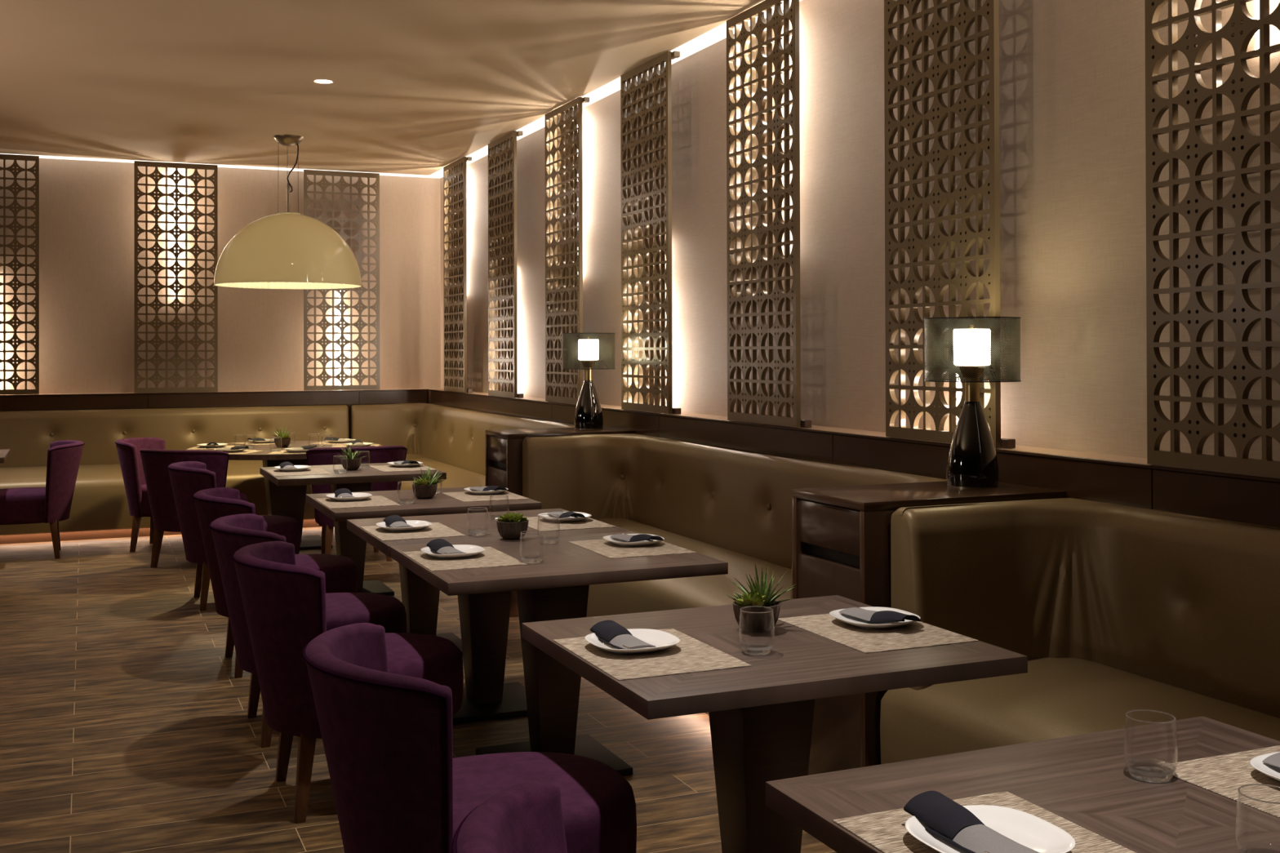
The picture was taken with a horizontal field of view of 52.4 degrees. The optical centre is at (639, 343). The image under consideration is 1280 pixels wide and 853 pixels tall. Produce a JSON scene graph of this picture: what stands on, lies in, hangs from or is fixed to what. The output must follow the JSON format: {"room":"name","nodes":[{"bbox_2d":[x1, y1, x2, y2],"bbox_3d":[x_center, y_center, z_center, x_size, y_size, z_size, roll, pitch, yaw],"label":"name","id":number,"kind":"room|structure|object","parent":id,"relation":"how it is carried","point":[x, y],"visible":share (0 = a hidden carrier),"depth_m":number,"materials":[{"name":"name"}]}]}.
{"room":"restaurant","nodes":[
{"label":"restaurant","id":0,"kind":"room"},
{"bbox_2d":[0,158,440,396],"bbox_3d":[-5.724,-0.007,10.741,8.300,3.122,0.100,0,0,-23],"label":"wall","id":1,"kind":"structure","parent":0,"point":[86,331],"depth_m":11.48,"materials":[{"name":"paint"}]},
{"bbox_2d":[0,388,427,439],"bbox_3d":[-5.744,0.988,10.578,8.136,1.129,0.171,0,0,-23],"label":"trim","id":2,"kind":"structure","parent":1,"relation":"attached to","point":[281,397],"depth_m":11.34,"materials":[{"name":"brown paint"}]},
{"bbox_2d":[0,154,39,395],"bbox_3d":[-5.309,-0.570,10.689,0.679,1.982,0.022,0,0,-23],"label":"lattice panel","id":3,"kind":"object","parent":2,"relation":"on","point":[5,157],"visible":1,"depth_m":10.75,"materials":[{"name":"brown paint"}]},
{"bbox_2d":[133,160,217,392],"bbox_3d":[-4.005,-0.570,11.245,0.679,1.982,0.022,0,0,-23],"label":"lattice panel","id":4,"kind":"object","parent":2,"relation":"on","point":[136,163],"visible":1,"depth_m":11.23,"materials":[{"name":"brown paint"}]},
{"bbox_2d":[303,169,379,390],"bbox_3d":[-2.701,-0.570,11.802,0.679,1.982,0.022,0,0,-23],"label":"lattice panel","id":5,"kind":"object","parent":2,"relation":"on","point":[343,219],"visible":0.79,"depth_m":11.81,"materials":[{"name":"brown paint"}]},
{"bbox_2d":[0,0,764,175],"bbox_3d":[-2.830,-1.668,3.956,8.500,0.100,14.875,0,0,-23],"label":"ceiling","id":6,"kind":"structure","parent":0,"point":[419,86],"depth_m":7.58,"materials":[{"name":"paint"}]},
{"bbox_2d":[31,155,139,162],"bbox_3d":[-4.696,-1.570,11.040,0.830,0.008,0.169,0,0,-23],"label":"recessed light","id":7,"kind":"object","parent":6,"relation":"in","point":[40,156],"depth_m":11.02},
{"bbox_2d":[207,164,314,171],"bbox_3d":[-3.382,-1.570,11.600,0.906,0.008,0.169,0,0,-23],"label":"recessed light","id":8,"kind":"object","parent":6,"relation":"in","point":[219,166],"depth_m":11.59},
{"bbox_2d":[213,134,361,288],"bbox_3d":[-2.686,-1.012,9.951,1.090,1.140,1.090,0,0,-23],"label":"pendant lamp","id":9,"kind":"object","parent":6,"relation":"hanging from","point":[284,250],"visible":1,"depth_m":9.58,"materials":[{"name":"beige metal"}]},
{"bbox_2d":[366,172,428,177],"bbox_3d":[-2.258,-1.570,12.080,0.572,0.008,0.169,0,0,-23],"label":"recessed light","id":10,"kind":"object","parent":6,"relation":"in","point":[380,174],"depth_m":12.09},
{"bbox_2d":[425,168,443,177],"bbox_3d":[-1.833,-1.572,11.996,0.141,0.008,0.648,0,0,-23],"label":"recessed light","id":11,"kind":"object","parent":6,"relation":"in","point":[439,174],"depth_m":12.10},
{"bbox_2d":[466,145,488,165],"bbox_3d":[-1.376,-1.580,10.927,0.146,0.008,1.122,0,0,-23],"label":"recessed light","id":12,"kind":"object","parent":6,"relation":"in","point":[482,152],"depth_m":10.86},
{"bbox_2d":[516,115,544,140],"bbox_3d":[-0.811,-1.589,9.603,0.146,0.008,1.043,0,0,-23],"label":"recessed light","id":13,"kind":"object","parent":6,"relation":"in","point":[538,124],"depth_m":9.56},
{"bbox_2d":[581,76,620,108],"bbox_3d":[-0.255,-1.599,8.300,0.146,0.008,1.017,0,0,-23],"label":"recessed light","id":14,"kind":"object","parent":6,"relation":"in","point":[614,86],"depth_m":8.24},
{"bbox_2d":[670,22,726,64],"bbox_3d":[0.306,-1.608,6.984,0.146,0.008,0.963,0,0,-23],"label":"recessed light","id":15,"kind":"object","parent":6,"relation":"in","point":[713,36],"depth_m":6.93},
{"bbox_2d":[0,526,836,852],"bbox_3d":[-2.821,1.554,3.936,8.500,0.100,14.875,0,0,-23],"label":"floor","id":16,"kind":"structure","parent":0,"point":[126,726],"depth_m":5.03,"materials":[{"name":"brown wood"}]},
{"bbox_2d":[0,448,10,463],"bbox_3d":[-5.026,1.167,9.220,0.979,0.750,0.844,0,0,-23],"label":"dining table","id":17,"kind":"object","parent":16,"relation":"on","point":[4,454],"visible":1,"depth_m":9.38,"materials":[{"name":"brown wood"}]},
{"bbox_2d":[0,440,84,559],"bbox_3d":[-4.446,1.131,9.458,0.755,0.821,0.700,0,0,-23],"label":"tub chair","id":18,"kind":"object","parent":16,"relation":"on","point":[51,504],"visible":1,"depth_m":9.28,"materials":[{"name":"purple fabric"}]},
{"bbox_2d":[115,437,164,552],"bbox_3d":[-3.562,1.131,9.843,0.755,0.821,0.700,0,0,-2],"label":"tub chair","id":19,"kind":"object","parent":16,"relation":"on","point":[128,449],"visible":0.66,"depth_m":9.60,"materials":[{"name":"purple fabric"}]},
{"bbox_2d":[0,404,349,544],"bbox_3d":[-5.875,1.047,9.962,7.370,1.004,0.850,0,0,-23],"label":"banquette","id":20,"kind":"object","parent":16,"relation":"on","point":[100,509],"visible":0.57,"depth_m":10.80,"materials":[{"name":"leather"}]},
{"bbox_2d":[139,448,247,568],"bbox_3d":[-3.070,1.125,9.052,0.700,0.821,0.755,0,0,17],"label":"tub chair","id":21,"kind":"object","parent":16,"relation":"on","point":[155,463],"visible":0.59,"depth_m":8.78,"materials":[{"name":"purple fabric"}]},
{"bbox_2d":[166,461,300,610],"bbox_3d":[-2.403,1.115,7.716,0.755,0.821,0.700,0,0,-23],"label":"tub chair","id":22,"kind":"object","parent":16,"relation":"on","point":[187,478],"visible":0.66,"depth_m":7.46,"materials":[{"name":"purple fabric"}]},
{"bbox_2d":[192,487,357,678],"bbox_3d":[-1.725,1.103,6.178,0.755,0.821,0.700,0,0,-23],"label":"tub chair","id":23,"kind":"object","parent":16,"relation":"on","point":[340,572],"visible":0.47,"depth_m":6.03,"materials":[{"name":"purple fabric"}]},
{"bbox_2d":[186,440,381,550],"bbox_3d":[-2.703,1.165,9.928,1.440,0.750,1.440,0,0,-23],"label":"dining table","id":24,"kind":"object","parent":16,"relation":"on","point":[287,500],"visible":0.35,"depth_m":9.81,"materials":[{"name":"brown wood"}]},
{"bbox_2d":[187,445,234,449],"bbox_3d":[-3.233,0.790,9.920,0.348,0.002,0.490,0,0,-1],"label":"placemat","id":25,"kind":"object","parent":24,"relation":"on","point":[224,446],"visible":0.52,"depth_m":9.86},
{"bbox_2d":[196,443,227,448],"bbox_3d":[-3.259,0.778,9.920,0.217,0.022,0.217,0,0,-1],"label":"plate","id":26,"kind":"object","parent":25,"relation":"on","point":[204,445],"visible":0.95,"depth_m":9.85,"materials":[{"name":"white ceramic"}]},
{"bbox_2d":[270,426,291,447],"bbox_3d":[-2.743,0.710,9.940,0.158,0.160,0.200,0,0,-19],"label":"potted succulent","id":27,"kind":"object","parent":24,"relation":"on","point":[285,441],"visible":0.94,"depth_m":9.88,"materials":[{"name":"green plant"}]},
{"bbox_2d":[274,437,290,447],"bbox_3d":[-2.723,0.755,9.912,0.125,0.070,0.125,0,0,-19],"label":"pot","id":28,"kind":"object","parent":27,"relation":"attached to","point":[283,442],"depth_m":9.87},
{"bbox_2d":[208,513,407,747],"bbox_3d":[-1.303,1.096,5.138,0.755,0.821,0.700,0,0,-23],"label":"tub chair","id":29,"kind":"object","parent":16,"relation":"on","point":[231,533],"visible":0.47,"depth_m":4.96,"materials":[{"name":"purple fabric"}]},
{"bbox_2d":[231,541,463,823],"bbox_3d":[-0.972,1.090,4.361,0.755,0.821,0.700,0,0,-23],"label":"tub chair","id":30,"kind":"object","parent":16,"relation":"on","point":[284,602],"visible":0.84,"depth_m":4.09,"materials":[{"name":"purple fabric"}]},
{"bbox_2d":[259,462,446,595],"bbox_3d":[-1.774,1.151,7.986,0.979,0.750,0.844,0,0,-23],"label":"dining table","id":31,"kind":"object","parent":16,"relation":"on","point":[348,544],"visible":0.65,"depth_m":7.88,"materials":[{"name":"brown wood"}]},
{"bbox_2d":[266,467,332,476],"bbox_3d":[-2.064,0.775,7.854,0.330,0.002,0.436,0,0,-23],"label":"placemat","id":32,"kind":"object","parent":31,"relation":"on","point":[313,471],"visible":0.94,"depth_m":7.82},
{"bbox_2d":[273,465,311,471],"bbox_3d":[-2.120,0.763,7.939,0.217,0.022,0.217,0,0,-23],"label":"plate","id":33,"kind":"object","parent":32,"relation":"on","point":[301,468],"visible":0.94,"depth_m":7.88,"materials":[{"name":"white ceramic"}]},
{"bbox_2d":[336,444,364,470],"bbox_3d":[-1.772,0.694,8.001,0.194,0.164,0.161,0,0,10],"label":"potted succulent","id":34,"kind":"object","parent":31,"relation":"on","point":[353,463],"visible":0.98,"depth_m":7.96,"materials":[{"name":"green plant"}]},
{"bbox_2d":[341,457,361,470],"bbox_3d":[-1.773,0.740,7.990,0.125,0.070,0.125,0,0,10],"label":"pot","id":35,"kind":"object","parent":34,"relation":"attached to","point":[353,464],"depth_m":7.95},
{"bbox_2d":[369,464,437,471],"bbox_3d":[-1.478,0.774,8.104,0.330,0.002,0.436,0,0,-23],"label":"placemat","id":36,"kind":"object","parent":31,"relation":"on","point":[381,468],"visible":0.76,"depth_m":8.07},
{"bbox_2d":[386,461,422,466],"bbox_3d":[-1.482,0.763,8.211,0.217,0.022,0.217,0,0,-23],"label":"plate","id":37,"kind":"object","parent":36,"relation":"on","point":[392,464],"visible":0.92,"depth_m":8.15,"materials":[{"name":"white ceramic"}]},
{"bbox_2d":[306,445,407,561],"bbox_3d":[-2.036,1.123,9.286,0.700,0.821,0.755,0,0,-20],"label":"tub chair","id":38,"kind":"object","parent":16,"relation":"on","point":[382,454],"visible":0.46,"depth_m":9.02,"materials":[{"name":"purple fabric"}]},
{"bbox_2d":[306,486,541,656],"bbox_3d":[-1.086,1.139,6.430,0.979,0.750,0.844,0,0,-23],"label":"dining table","id":39,"kind":"object","parent":16,"relation":"on","point":[420,598],"visible":0.45,"depth_m":6.33,"materials":[{"name":"brown wood"}]},
{"bbox_2d":[315,495,400,508],"bbox_3d":[-1.366,0.763,6.275,0.330,0.002,0.436,0,0,-23],"label":"placemat","id":40,"kind":"object","parent":39,"relation":"on","point":[375,500],"visible":0.94,"depth_m":6.21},
{"bbox_2d":[325,492,372,501],"bbox_3d":[-1.422,0.751,6.360,0.217,0.022,0.217,0,0,-23],"label":"plate","id":41,"kind":"object","parent":40,"relation":"on","point":[357,495],"visible":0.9,"depth_m":6.32,"materials":[{"name":"white ceramic"}]},
{"bbox_2d":[333,488,354,497],"bbox_3d":[-1.444,0.736,6.366,0.083,0.035,0.230,0,0,-20],"label":"napkin","id":42,"kind":"object","parent":41,"relation":"on","point":[342,492],"visible":0.99,"depth_m":6.37,"materials":[{"name":"grey fabric"}]},
{"bbox_2d":[396,480,415,504],"bbox_3d":[-1.115,0.711,6.206,0.086,0.103,0.086,0,0,-18],"label":"tumbler","id":43,"kind":"object","parent":39,"relation":"on","point":[402,501],"visible":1,"depth_m":6.18,"materials":[{"name":"clear glass"}]},
{"bbox_2d":[411,465,444,498],"bbox_3d":[-1.054,0.684,6.447,0.163,0.161,0.172,0,0,-27],"label":"potted succulent","id":44,"kind":"object","parent":39,"relation":"on","point":[425,488],"visible":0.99,"depth_m":6.39,"materials":[{"name":"green plant"}]},
{"bbox_2d":[412,483,437,498],"bbox_3d":[-1.063,0.729,6.429,0.125,0.070,0.125,0,0,44],"label":"pot","id":45,"kind":"object","parent":44,"relation":"attached to","point":[422,491],"depth_m":6.38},
{"bbox_2d":[442,490,528,502],"bbox_3d":[-0.780,0.763,6.525,0.330,0.002,0.436,0,0,-23],"label":"placemat","id":46,"kind":"object","parent":39,"relation":"on","point":[464,496],"visible":0.76,"depth_m":6.47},
{"bbox_2d":[463,486,508,494],"bbox_3d":[-0.784,0.751,6.632,0.217,0.022,0.217,0,0,-23],"label":"plate","id":47,"kind":"object","parent":46,"relation":"on","point":[471,491],"visible":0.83,"depth_m":6.56,"materials":[{"name":"white ceramic"}]},
{"bbox_2d":[469,485,506,491],"bbox_3d":[-0.776,0.736,6.621,0.083,0.035,0.230,0,0,-43],"label":"napkin","id":48,"kind":"object","parent":47,"relation":"on","point":[490,487],"visible":1,"depth_m":6.58,"materials":[{"name":"grey fabric"}]},
{"bbox_2d":[350,403,574,489],"bbox_3d":[-1.426,1.034,9.874,0.726,1.004,4.504,0,0,-23],"label":"banquette","id":49,"kind":"object","parent":16,"relation":"on","point":[450,440],"visible":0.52,"depth_m":11.10,"materials":[{"name":"leather"}]},
{"bbox_2d":[302,622,636,852],"bbox_3d":[-0.381,1.080,2.976,0.755,0.821,0.700,0,0,-23],"label":"tub chair","id":50,"kind":"object","parent":16,"relation":"on","point":[398,786],"visible":0.97,"depth_m":2.73,"materials":[{"name":"purple fabric"}]},
{"bbox_2d":[346,508,629,724],"bbox_3d":[-0.649,1.132,5.419,0.979,0.750,0.844,0,0,-23],"label":"dining table","id":51,"kind":"object","parent":16,"relation":"on","point":[484,618],"visible":0.57,"depth_m":5.35,"materials":[{"name":"brown wood"}]},
{"bbox_2d":[360,522,466,541],"bbox_3d":[-0.919,0.755,5.241,0.330,0.002,0.436,0,0,-23],"label":"placemat","id":52,"kind":"object","parent":51,"relation":"on","point":[437,530],"visible":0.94,"depth_m":5.17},
{"bbox_2d":[376,520,431,531],"bbox_3d":[-0.960,0.744,5.289,0.217,0.022,0.217,0,0,-23],"label":"plate","id":53,"kind":"object","parent":52,"relation":"on","point":[416,525],"visible":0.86,"depth_m":5.29,"materials":[{"name":"white ceramic"}]},
{"bbox_2d":[383,515,412,527],"bbox_3d":[-0.982,0.728,5.295,0.083,0.035,0.230,0,0,-23],"label":"napkin","id":54,"kind":"object","parent":53,"relation":"on","point":[393,521],"visible":1,"depth_m":5.29,"materials":[{"name":"grey fabric"}]},
{"bbox_2d":[466,507,488,535],"bbox_3d":[-0.641,0.703,5.141,0.086,0.103,0.086,0,0,42],"label":"tumbler","id":55,"kind":"object","parent":51,"relation":"on","point":[478,531],"visible":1,"depth_m":5.12,"materials":[{"name":"clear glass"}]},
{"bbox_2d":[496,512,528,539],"bbox_3d":[-0.491,0.705,5.031,0.128,0.099,0.125,0,0,-23],"label":"potted succulent","id":56,"kind":"object","parent":51,"relation":"on","point":[510,526],"visible":1,"depth_m":4.99,"materials":[{"name":"green plant"}]},
{"bbox_2d":[526,516,616,531],"bbox_3d":[-0.334,0.755,5.491,0.330,0.002,0.436,0,0,-23],"label":"placemat","id":57,"kind":"object","parent":51,"relation":"on","point":[544,525],"visible":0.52,"depth_m":5.40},
{"bbox_2d":[537,511,591,522],"bbox_3d":[-0.322,0.743,5.561,0.217,0.022,0.217,0,0,-23],"label":"plate","id":58,"kind":"object","parent":57,"relation":"on","point":[567,519],"visible":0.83,"depth_m":5.50,"materials":[{"name":"white ceramic"}]},
{"bbox_2d":[546,511,585,518],"bbox_3d":[-0.317,0.728,5.548,0.083,0.035,0.230,0,0,-29],"label":"napkin","id":59,"kind":"object","parent":58,"relation":"on","point":[562,514],"visible":0.97,"depth_m":5.50,"materials":[{"name":"grey fabric"}]},
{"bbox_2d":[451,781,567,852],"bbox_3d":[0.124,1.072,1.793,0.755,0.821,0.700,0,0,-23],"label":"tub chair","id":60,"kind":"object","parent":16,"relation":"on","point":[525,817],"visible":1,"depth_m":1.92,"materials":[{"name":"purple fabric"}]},
{"bbox_2d":[390,531,728,776],"bbox_3d":[-0.313,1.126,4.642,0.979,0.750,0.844,0,0,-23],"label":"dining table","id":61,"kind":"object","parent":16,"relation":"on","point":[556,588],"visible":0.75,"depth_m":4.55,"materials":[{"name":"brown wood"}]},
{"bbox_2d":[401,546,526,571],"bbox_3d":[-0.621,0.750,4.552,0.330,0.002,0.436,0,0,-23],"label":"placemat","id":62,"kind":"object","parent":61,"relation":"on","point":[491,557],"visible":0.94,"depth_m":4.48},
{"bbox_2d":[420,544,484,558],"bbox_3d":[-0.661,0.739,4.600,0.217,0.022,0.217,0,0,-23],"label":"plate","id":63,"kind":"object","parent":62,"relation":"on","point":[470,550],"visible":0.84,"depth_m":4.61,"materials":[{"name":"white ceramic"}]},
{"bbox_2d":[426,538,466,554],"bbox_3d":[-0.685,0.723,4.606,0.083,0.035,0.230,0,0,-27],"label":"napkin","id":64,"kind":"object","parent":63,"relation":"on","point":[440,546],"visible":1,"depth_m":4.60,"materials":[{"name":"grey fabric"}]},
{"bbox_2d":[519,530,544,564],"bbox_3d":[-0.370,0.698,4.463,0.086,0.103,0.086,0,0,-43],"label":"tumbler","id":65,"kind":"object","parent":61,"relation":"on","point":[530,559],"visible":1,"depth_m":4.44,"materials":[{"name":"clear glass"}]},
{"bbox_2d":[537,514,559,543],"bbox_3d":[-0.345,0.701,4.920,0.086,0.103,0.086,0,0,31],"label":"tumbler","id":66,"kind":"object","parent":61,"relation":"on","point":[548,540],"visible":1,"depth_m":4.90,"materials":[{"name":"clear glass"}]},
{"bbox_2d":[568,539,696,558],"bbox_3d":[-0.035,0.750,4.802,0.330,0.002,0.436,0,0,-23],"label":"placemat","id":67,"kind":"object","parent":61,"relation":"on","point":[605,548],"visible":0.76,"depth_m":4.74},
{"bbox_2d":[603,533,664,546],"bbox_3d":[-0.024,0.738,4.872,0.217,0.022,0.217,0,0,-23],"label":"plate","id":68,"kind":"object","parent":67,"relation":"on","point":[623,543],"visible":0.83,"depth_m":4.81,"materials":[{"name":"white ceramic"}]},
{"bbox_2d":[609,533,663,542],"bbox_3d":[-0.016,0.723,4.860,0.083,0.035,0.230,0,0,-40],"label":"napkin","id":69,"kind":"object","parent":68,"relation":"on","point":[629,538],"visible":0.99,"depth_m":4.82,"materials":[{"name":"grey fabric"}]},
{"bbox_2d":[484,426,635,617],"bbox_3d":[-0.466,1.012,7.578,0.770,1.015,0.440,0,0,-23],"label":"base cabinet","id":70,"kind":"object","parent":16,"relation":"on","point":[503,447],"visible":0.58,"depth_m":7.38,"materials":[{"name":"brown paint"}]},
{"bbox_2d":[561,333,615,429],"bbox_3d":[-0.306,0.222,7.745,0.318,0.568,0.318,0,0,-23],"label":"table lamp","id":71,"kind":"object","parent":70,"relation":"on","point":[588,412],"visible":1,"depth_m":7.67,"materials":[{"name":"black glass"}]},
{"bbox_2d":[577,339,599,359],"bbox_3d":[-0.306,0.037,7.746,0.123,0.123,0.123,0,0,-23],"label":"diffuser","id":72,"kind":"object","parent":71,"relation":"attached to","point":[579,340],"depth_m":7.69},
{"bbox_2d":[522,433,946,715],"bbox_3d":[0.256,1.006,5.932,0.726,1.004,3.125,0,0,-23],"label":"banquette","id":73,"kind":"object","parent":16,"relation":"on","point":[733,506],"visible":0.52,"depth_m":6.29,"materials":[{"name":"leather"}]},
{"bbox_2d":[521,595,1027,852],"bbox_3d":[0.302,1.116,3.268,0.979,0.750,0.844,0,0,-23],"label":"dining table","id":74,"kind":"object","parent":16,"relation":"on","point":[761,714],"visible":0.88,"depth_m":3.16,"materials":[{"name":"brown wood"}]},
{"bbox_2d":[552,628,751,680],"bbox_3d":[0.019,0.740,3.118,0.330,0.002,0.436,0,0,-23],"label":"placemat","id":75,"kind":"object","parent":74,"relation":"on","point":[691,655],"visible":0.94,"depth_m":3.04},
{"bbox_2d":[585,628,679,653],"bbox_3d":[-0.019,0.728,3.161,0.217,0.022,0.217,0,0,-23],"label":"plate","id":76,"kind":"object","parent":75,"relation":"on","point":[662,640],"visible":0.75,"depth_m":3.18,"materials":[{"name":"white ceramic"}]},
{"bbox_2d":[590,620,655,648],"bbox_3d":[-0.042,0.712,3.167,0.083,0.035,0.230,0,0,-25],"label":"napkin","id":77,"kind":"object","parent":76,"relation":"on","point":[613,633],"visible":1,"depth_m":3.16,"materials":[{"name":"grey fabric"}]},
{"bbox_2d":[738,605,774,655],"bbox_3d":[0.280,0.688,3.121,0.086,0.103,0.086,0,0,23],"label":"tumbler","id":78,"kind":"object","parent":74,"relation":"on","point":[750,647],"visible":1,"depth_m":3.11,"materials":[{"name":"clear glass"}]},
{"bbox_2d":[727,564,795,632],"bbox_3d":[0.317,0.659,3.404,0.206,0.166,0.168,0,0,-35],"label":"potted succulent","id":79,"kind":"object","parent":74,"relation":"on","point":[760,596],"visible":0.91,"depth_m":3.34,"materials":[{"name":"green plant"}]},
{"bbox_2d":[732,600,781,632],"bbox_3d":[0.302,0.706,3.369,0.125,0.070,0.125,0,0,-35],"label":"pot","id":80,"kind":"object","parent":79,"relation":"attached to","point":[749,622],"depth_m":3.32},
{"bbox_2d":[777,613,978,653],"bbox_3d":[0.605,0.740,3.368,0.330,0.002,0.436,0,0,-23],"label":"placemat","id":81,"kind":"object","parent":74,"relation":"on","point":[917,634],"visible":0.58,"depth_m":3.29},
{"bbox_2d":[829,606,919,629],"bbox_3d":[0.619,0.728,3.433,0.217,0.022,0.217,0,0,-23],"label":"plate","id":82,"kind":"object","parent":81,"relation":"on","point":[846,619],"visible":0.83,"depth_m":3.42,"materials":[{"name":"white ceramic"}]},
{"bbox_2d":[839,606,920,622],"bbox_3d":[0.626,0.712,3.421,0.083,0.035,0.230,0,0,-36],"label":"napkin","id":83,"kind":"object","parent":82,"relation":"on","point":[871,616],"visible":1,"depth_m":3.38,"materials":[{"name":"grey fabric"}]},
{"bbox_2d":[791,480,1066,775],"bbox_3d":[0.946,0.988,4.269,0.770,1.015,0.435,0,0,-23],"label":"base cabinet","id":84,"kind":"object","parent":16,"relation":"on","point":[842,535],"visible":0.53,"depth_m":4.08,"materials":[{"name":"brown paint"}]},
{"bbox_2d":[924,316,1021,488],"bbox_3d":[1.123,0.197,4.397,0.318,0.568,0.318,0,0,-23],"label":"table lamp","id":85,"kind":"object","parent":84,"relation":"on","point":[972,462],"visible":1,"depth_m":4.32,"materials":[{"name":"black glass"}]},
{"bbox_2d":[953,328,991,365],"bbox_3d":[1.122,0.012,4.398,0.123,0.123,0.123,0,0,-23],"label":"diffuser","id":86,"kind":"object","parent":85,"relation":"attached to","point":[960,329],"depth_m":4.35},
{"bbox_2d":[765,715,1279,852],"bbox_3d":[0.827,1.107,1.985,0.979,0.750,0.844,0,0,-23],"label":"dining table","id":87,"kind":"object","parent":16,"relation":"on","point":[1086,780],"visible":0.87,"depth_m":2.15,"materials":[{"name":"brown wood"}]},
{"bbox_2d":[832,791,1135,852],"bbox_3d":[0.533,0.731,1.862,0.330,0.002,0.436,0,0,-23],"label":"placemat","id":88,"kind":"object","parent":87,"relation":"on","point":[886,831],"visible":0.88,"depth_m":1.96,"materials":[{"name":"fabric"}]},
{"bbox_2d":[905,804,1075,852],"bbox_3d":[0.504,0.719,1.883,0.217,0.022,0.217,0,0,-23],"label":"plate","id":89,"kind":"object","parent":88,"relation":"on","point":[1030,831],"visible":0.58,"depth_m":1.91,"materials":[{"name":"white ceramic"}]},
{"bbox_2d":[903,791,1039,852],"bbox_3d":[0.481,0.703,1.889,0.083,0.035,0.230,0,0,-24],"label":"napkin","id":90,"kind":"object","parent":89,"relation":"on","point":[957,825],"visible":1,"depth_m":1.89,"materials":[{"name":"grey fabric"}]},
{"bbox_2d":[1124,709,1177,782],"bbox_3d":[0.864,0.681,2.201,0.086,0.103,0.086,0,0,-44],"label":"tumbler","id":91,"kind":"object","parent":87,"relation":"on","point":[1147,770],"visible":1,"depth_m":2.20,"materials":[{"name":"clear glass"}]},
{"bbox_2d":[1170,745,1279,817],"bbox_3d":[1.119,0.731,2.112,0.330,0.002,0.436,0,0,-23],"label":"placemat","id":92,"kind":"object","parent":87,"relation":"on","point":[1223,775],"visible":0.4,"depth_m":2.19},
{"bbox_2d":[1249,751,1279,781],"bbox_3d":[1.142,0.719,2.155,0.217,0.022,0.217,0,0,-23],"label":"plate","id":93,"kind":"object","parent":92,"relation":"on","point":[1256,762],"visible":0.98,"depth_m":2.20,"materials":[{"name":"white ceramic"}]},
{"bbox_2d":[1262,752,1279,768],"bbox_3d":[1.149,0.703,2.142,0.083,0.035,0.230,0,0,-35],"label":"napkin","id":94,"kind":"object","parent":93,"relation":"on","point":[1273,760],"visible":1,"depth_m":2.21,"materials":[{"name":"grey fabric"}]},
{"bbox_2d":[1235,783,1279,852],"bbox_3d":[0.878,0.679,1.816,0.086,0.103,0.086,0,0,15],"label":"tumbler","id":95,"kind":"object","parent":87,"relation":"on","point":[1254,847],"visible":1,"depth_m":1.84,"materials":[{"name":"clear glass"}]},
{"bbox_2d":[880,497,1279,764],"bbox_3d":[1.670,0.981,2.616,0.726,1.004,3.135,0,0,-23],"label":"banquette","id":96,"kind":"object","parent":16,"relation":"on","point":[1113,610],"visible":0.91,"depth_m":3.75,"materials":[{"name":"leather"}]},
{"bbox_2d":[440,0,1279,461],"bbox_3d":[1.018,-0.058,5.640,0.100,3.122,14.775,0,0,-23],"label":"wall","id":97,"kind":"structure","parent":0,"point":[1072,73],"depth_m":5.19,"materials":[{"name":"paint"}]},
{"bbox_2d":[426,388,1279,528],"bbox_3d":[0.917,0.939,5.535,0.169,1.129,14.675,0,0,-23],"label":"trim","id":98,"kind":"structure","parent":97,"relation":"attached to","point":[1128,481],"depth_m":4.84,"materials":[{"name":"brown paint"}]},
{"bbox_2d":[443,156,472,392],"bbox_3d":[-1.574,-0.577,11.224,0.060,1.982,0.712,0,0,-23],"label":"lattice panel","id":99,"kind":"object","parent":98,"relation":"on","point":[455,194],"visible":1,"depth_m":11.18,"materials":[{"name":"brown paint"}]},
{"bbox_2d":[488,130,523,398],"bbox_3d":[-1.031,-0.586,9.951,0.060,1.982,0.712,0,0,-23],"label":"lattice panel","id":100,"kind":"object","parent":98,"relation":"on","point":[502,152],"visible":1,"depth_m":9.93,"materials":[{"name":"brown paint"}]},
{"bbox_2d":[544,97,589,404],"bbox_3d":[-0.488,-0.596,8.679,0.060,1.982,0.712,0,0,-23],"label":"lattice panel","id":101,"kind":"object","parent":98,"relation":"on","point":[563,148],"visible":0.94,"depth_m":8.66,"materials":[{"name":"brown paint"}]},
{"bbox_2d":[620,50,680,413],"bbox_3d":[0.055,-0.605,7.406,0.060,1.982,0.712,0,0,-23],"label":"lattice panel","id":102,"kind":"object","parent":98,"relation":"on","point":[633,308],"visible":1,"depth_m":7.39,"materials":[{"name":"brown paint"}]},
{"bbox_2d":[726,0,811,427],"bbox_3d":[0.598,-0.614,6.133,0.060,1.982,0.712,0,0,-23],"label":"lattice panel","id":103,"kind":"object","parent":98,"relation":"on","point":[762,331],"visible":1,"depth_m":6.11,"materials":[{"name":"brown paint"}]},
{"bbox_2d":[884,0,1015,448],"bbox_3d":[1.141,-0.623,4.861,0.060,1.982,0.712,0,0,-23],"label":"lattice panel","id":104,"kind":"object","parent":98,"relation":"on","point":[966,236],"visible":0.88,"depth_m":4.86,"materials":[{"name":"brown paint"}]},
{"bbox_2d":[1144,0,1279,477],"bbox_3d":[1.684,-0.633,3.588,0.060,1.982,0.712,0,0,-23],"label":"lattice panel","id":105,"kind":"object","parent":98,"relation":"on","point":[1242,315],"visible":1,"depth_m":3.67,"materials":[{"name":"brown paint"}]},
{"bbox_2d":[1254,0,1259,49],"bbox_3d":[1.753,-1.218,3.694,0.020,0.775,0.019,0,0,-23],"label":"tube","id":106,"kind":"object","parent":97,"relation":"attached to","point":[1256,2],"visible":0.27,"depth_m":3.69,"materials":[{"name":"beige"}]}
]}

